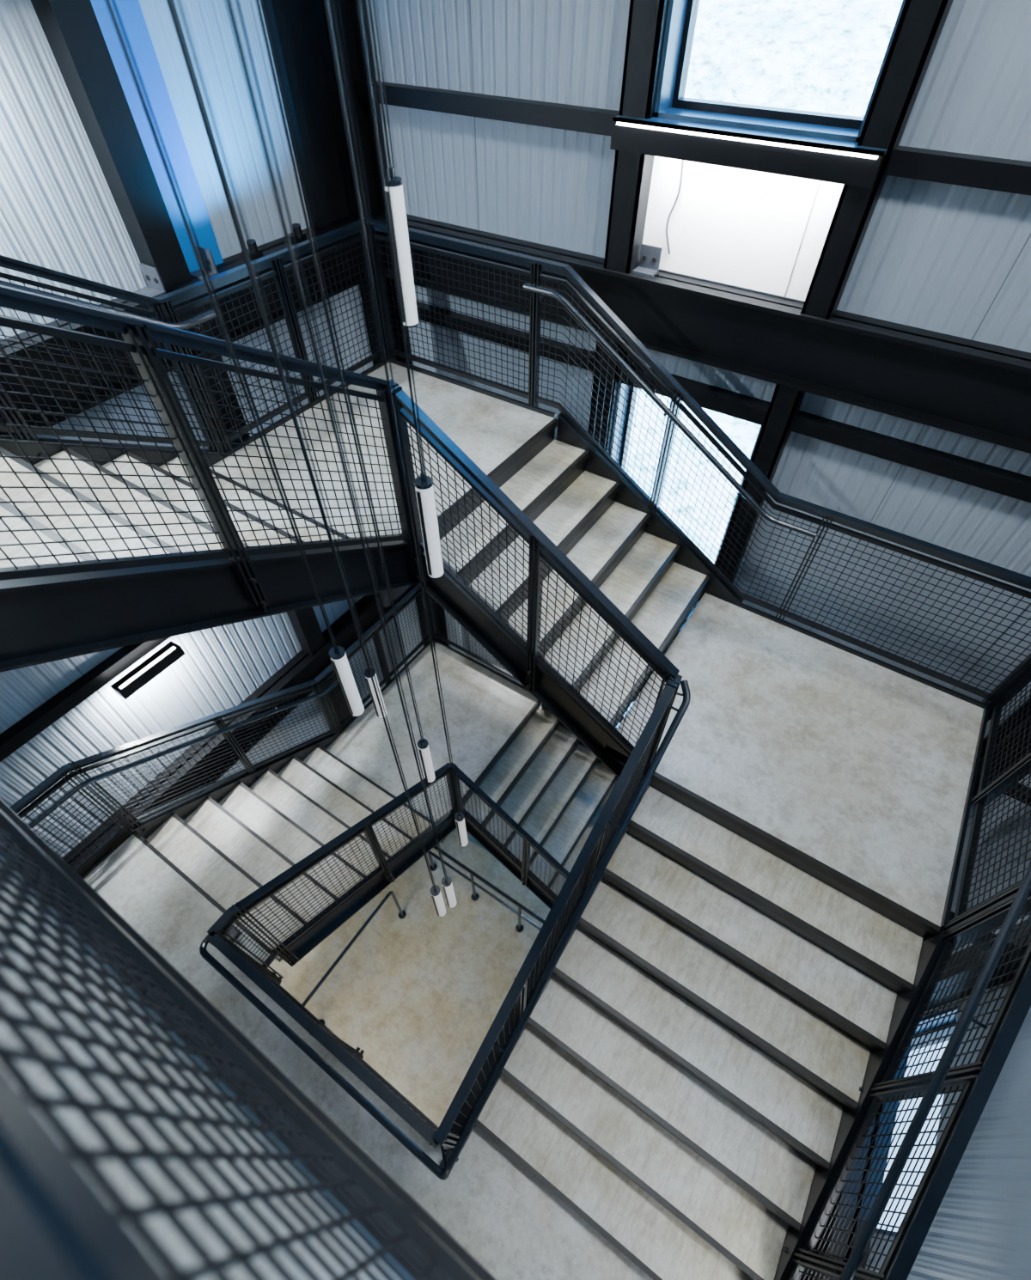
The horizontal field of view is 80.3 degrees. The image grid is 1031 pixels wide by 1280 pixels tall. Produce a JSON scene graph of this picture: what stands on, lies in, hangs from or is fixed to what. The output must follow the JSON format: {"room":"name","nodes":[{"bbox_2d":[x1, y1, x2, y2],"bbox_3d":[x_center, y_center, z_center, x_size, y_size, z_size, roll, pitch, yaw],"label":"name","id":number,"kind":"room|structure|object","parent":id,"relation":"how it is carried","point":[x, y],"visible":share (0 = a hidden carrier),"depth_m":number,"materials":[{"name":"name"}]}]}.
{"room":"stairwell","nodes":[
{"label":"stairwell","id":0,"kind":"room"},
{"bbox_2d":[0,0,423,923],"bbox_3d":[-3.259,-0.343,4.044,0.222,10.915,7.200,27,55,21],"label":"wall","id":1,"kind":"structure","parent":0,"point":[59,211],"depth_m":4.02,"materials":[{"name":"grey metal"}]},
{"bbox_2d":[239,828,550,1127],"bbox_3d":[-0.606,4.599,7.136,6.590,0.200,7.640,27,55,21],"label":"floor","id":2,"kind":"structure","parent":0,"point":[420,993],"depth_m":7.46,"materials":[{"name":"concrete"}]},
{"bbox_2d":[302,845,544,1024],"bbox_3d":[-0.835,3.908,6.974,2.200,0.942,2.250,27,55,21],"label":"railing","id":3,"kind":"object","parent":2,"relation":"on","point":[402,914],"visible":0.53,"depth_m":7.29,"materials":[{"name":"black metal"}]},
{"bbox_2d":[0,0,1030,1279],"bbox_3d":[-0.606,0.998,2.903,6.150,10.915,7.200,27,55,21],"label":"steel frame","id":4,"kind":"object","parent":2,"relation":"on","point":[978,390],"visible":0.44,"depth_m":3.73,"materials":[{"name":"black metal"}]},
{"bbox_2d":[109,640,185,699],"bbox_3d":[-2.869,0.225,4.777,0.134,0.108,0.540,27,55,21],"label":"light","id":5,"kind":"object","parent":4,"relation":"attached to","point":[149,668],"visible":1,"depth_m":4.74,"materials":[{"name":"black paint"}]},
{"bbox_2d":[241,238,263,260],"bbox_3d":[-1.767,-2.626,4.094,0.109,0.104,0.100,27,55,21],"label":"light","id":6,"kind":"object","parent":4,"relation":"attached to","point":[258,252],"visible":0.75,"depth_m":4.08,"materials":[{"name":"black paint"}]},
{"bbox_2d":[288,223,306,243],"bbox_3d":[-1.546,-2.880,4.310,0.109,0.104,0.100,27,55,21],"label":"light","id":7,"kind":"object","parent":4,"relation":"attached to","point":[300,236],"visible":0.85,"depth_m":4.30,"materials":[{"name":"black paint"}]},
{"bbox_2d":[615,121,877,159],"bbox_3d":[1.166,-2.566,3.211,1.380,0.131,0.117,27,55,21],"label":"light","id":8,"kind":"object","parent":4,"relation":"attached to","point":[778,144],"visible":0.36,"depth_m":3.10,"materials":[{"name":"black paint"}]},
{"bbox_2d":[0,357,1030,1279],"bbox_3d":[-0.421,2.095,4.622,6.130,7.475,5.507,27,55,21],"label":"staircase","id":9,"kind":"structure","parent":2,"relation":"on","point":[679,1098],"depth_m":3.61,"materials":[{"name":"concrete"}]},
{"bbox_2d":[0,218,388,457],"bbox_3d":[-2.544,-1.227,2.885,0.159,2.447,5.460,27,55,21],"label":"stair railing","id":10,"kind":"object","parent":9,"relation":"on","point":[162,312],"visible":0.58,"depth_m":3.73,"materials":[{"name":"black metal"}]},
{"bbox_2d":[0,285,422,612],"bbox_3d":[-1.169,-0.505,2.270,0.100,2.447,2.101,27,55,21],"label":"stair railing","id":11,"kind":"object","parent":9,"relation":"on","point":[138,335],"visible":0.85,"depth_m":2.09,"materials":[{"name":"black metal"}]},
{"bbox_2d":[9,584,432,873],"bbox_3d":[-2.544,1.086,5.604,0.159,2.447,5.460,27,55,21],"label":"stair railing","id":12,"kind":"object","parent":9,"relation":"on","point":[317,685],"visible":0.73,"depth_m":5.20,"materials":[{"name":"black metal"}]},
{"bbox_2d":[0,809,481,1279],"bbox_3d":[-0.341,0.474,0.656,3.360,1.257,0.100,27,55,21],"label":"stair railing","id":13,"kind":"object","parent":9,"relation":"on","point":[56,1223],"visible":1,"depth_m":0.53,"materials":[{"name":"black metal"}]},
{"bbox_2d":[206,930,451,1150],"bbox_3d":[-1.058,2.439,3.671,1.660,1.257,0.100,27,55,21],"label":"stair railing","id":14,"kind":"object","parent":9,"relation":"on","point":[350,1057],"visible":0.82,"depth_m":3.26,"materials":[{"name":"black metal"}]},
{"bbox_2d":[206,762,457,982],"bbox_3d":[-1.169,1.808,4.989,0.100,2.447,2.101,27,55,21],"label":"stair railing","id":15,"kind":"object","parent":9,"relation":"on","point":[236,911],"visible":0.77,"depth_m":4.46,"materials":[{"name":"black metal"}]},
{"bbox_2d":[199,674,690,1180],"bbox_3d":[-0.480,1.339,3.681,1.847,2.567,2.263,27,55,21],"label":"stair railing","id":16,"kind":"object","parent":9,"relation":"on","point":[466,1106],"visible":0.98,"depth_m":2.98,"materials":[{"name":"black metal"}]},
{"bbox_2d":[451,762,569,901],"bbox_3d":[0.103,2.208,6.100,1.662,2.277,0.100,27,55,21],"label":"stair railing","id":17,"kind":"object","parent":9,"relation":"on","point":[527,841],"visible":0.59,"depth_m":5.86,"materials":[{"name":"black metal"}]},
{"bbox_2d":[426,591,624,760],"bbox_3d":[1.037,1.144,7.005,5.070,2.277,0.159,27,55,21],"label":"stair railing","id":18,"kind":"object","parent":9,"relation":"on","point":[435,636],"visible":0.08,"depth_m":7.42,"materials":[{"name":"black metal"}]},
{"bbox_2d":[384,378,679,754],"bbox_3d":[0.103,-0.105,3.381,1.662,2.277,0.100,27,55,21],"label":"stair railing","id":19,"kind":"object","parent":9,"relation":"on","point":[541,548],"visible":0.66,"depth_m":3.08,"materials":[{"name":"black metal"}]},
{"bbox_2d":[365,218,1030,707],"bbox_3d":[1.037,-1.170,4.287,5.070,2.277,0.159,27,55,21],"label":"stair railing","id":20,"kind":"object","parent":9,"relation":"on","point":[536,265],"visible":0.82,"depth_m":4.03,"materials":[{"name":"black metal"}]},
{"bbox_2d":[782,665,1030,1279],"bbox_3d":[1.631,2.370,2.837,0.159,2.617,5.460,27,55,21],"label":"stair railing","id":21,"kind":"object","parent":9,"relation":"on","point":[976,1081],"visible":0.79,"depth_m":2.67,"materials":[{"name":"black metal"}]},
{"bbox_2d":[365,0,1030,737],"bbox_3d":[1.445,-1.356,4.906,6.590,10.915,0.222,27,55,21],"label":"wall","id":22,"kind":"structure","parent":0,"point":[946,259],"depth_m":3.90,"materials":[{"name":"grey metal"}]},
{"bbox_2d":[609,382,761,621],"bbox_3d":[1.303,-1.120,5.188,1.110,2.050,0.265,27,55,21],"label":"window","id":23,"kind":"structure","parent":22,"relation":"in","point":[629,390],"depth_m":4.88,"materials":[{"name":"clear glass"}]},
{"bbox_2d":[642,156,843,301],"bbox_3d":[1.275,-2.471,3.534,1.110,0.740,0.034,27,55,21],"label":"wall panel","id":24,"kind":"object","parent":22,"relation":"attached to","point":[755,230],"depth_m":3.58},
{"bbox_2d":[653,0,905,142],"bbox_3d":[1.303,-3.502,2.389,1.110,2.300,0.265,27,55,21],"label":"window","id":25,"kind":"structure","parent":22,"relation":"in","point":[671,102],"depth_m":3.23,"materials":[{"name":"black paint"}]},
{"bbox_2d":[865,774,1030,1279],"bbox_3d":[2.047,2.338,1.762,0.222,10.915,7.200,27,55,21],"label":"wall","id":26,"kind":"structure","parent":0,"point":[980,1229],"depth_m":3.04,"materials":[{"name":"grey metal"}]},
{"bbox_2d":[874,1005,958,1237],"bbox_3d":[2.551,3.307,4.145,0.165,1.600,1.300,27,55,21],"label":"window","id":27,"kind":"structure","parent":26,"relation":"in","point":[893,1234],"depth_m":4.17,"materials":[{"name":"clear glass"}]},
{"bbox_3d":[-0.606,-2.604,-1.329,6.590,0.200,7.640,27,55,21],"label":"ceiling","id":28,"kind":"structure","parent":0,"visible":0},
{"bbox_2d":[104,0,364,716],"bbox_3d":[-0.616,-1.211,0.634,0.100,4.596,0.100,27,55,21],"label":"pendant light","id":29,"kind":"object","parent":28,"relation":"hanging from","point":[338,659],"visible":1,"depth_m":1.33,"materials":[{"name":"metal"}]},
{"bbox_2d":[166,0,386,719],"bbox_3d":[-0.702,-1.326,1.198,0.100,5.306,0.100,27,55,21],"label":"pendant light","id":30,"kind":"object","parent":28,"relation":"hanging from","point":[367,675],"visible":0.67,"depth_m":2.02,"materials":[{"name":"metal"}]},
{"bbox_2d":[167,0,445,916],"bbox_3d":[-0.418,-0.479,1.088,0.100,6.236,0.100,27,55,21],"label":"pendant light","id":31,"kind":"object","parent":28,"relation":"hanging from","point":[435,892],"visible":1,"depth_m":1.04,"materials":[{"name":"metal"}]},
{"bbox_2d":[225,0,456,908],"bbox_3d":[-0.363,-0.515,1.118,0.100,6.236,0.100,27,55,21],"label":"pendant light","id":32,"kind":"object","parent":28,"relation":"hanging from","point":[446,880],"visible":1,"depth_m":1.08,"materials":[{"name":"metal"}]},
{"bbox_2d":[255,0,435,782],"bbox_3d":[-0.461,-1.067,1.181,0.100,5.616,0.100,27,55,21],"label":"pendant light","id":33,"kind":"object","parent":28,"relation":"hanging from","point":[423,745],"visible":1,"depth_m":1.53,"materials":[{"name":"metal"}]},
{"bbox_2d":[367,0,418,327],"bbox_3d":[-0.326,-2.080,0.593,0.100,3.406,0.100,27,55,21],"label":"pendant light","id":34,"kind":"object","parent":28,"relation":"hanging from","point":[395,182],"visible":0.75,"depth_m":1.66,"materials":[{"name":"metal"}]},
{"bbox_2d":[323,0,468,847],"bbox_3d":[-0.311,-0.787,1.310,0.100,6.176,0.100,27,55,21],"label":"pendant light","id":35,"kind":"object","parent":28,"relation":"hanging from","point":[460,820],"visible":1,"depth_m":1.40,"materials":[{"name":"metal"}]},
{"bbox_2d":[356,0,443,579],"bbox_3d":[-0.267,-1.524,0.519,0.100,4.016,0.100,27,55,21],"label":"pendant light","id":36,"kind":"object","parent":28,"relation":"hanging from","point":[423,484],"visible":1,"depth_m":1.55,"materials":[{"name":"metal"}]},
{"label":"outside","id":37,"kind":"structure","parent":0,"visible":0},
{"bbox_2d":[616,0,948,1231],"bbox_3d":[-3.236,-22.297,8.132,150.000,33.647,153.500,27,55,21],"label":"ground","id":38,"kind":"structure","parent":37,"point":[820,56],"depth_m":19.73,"materials":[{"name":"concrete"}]}
]}

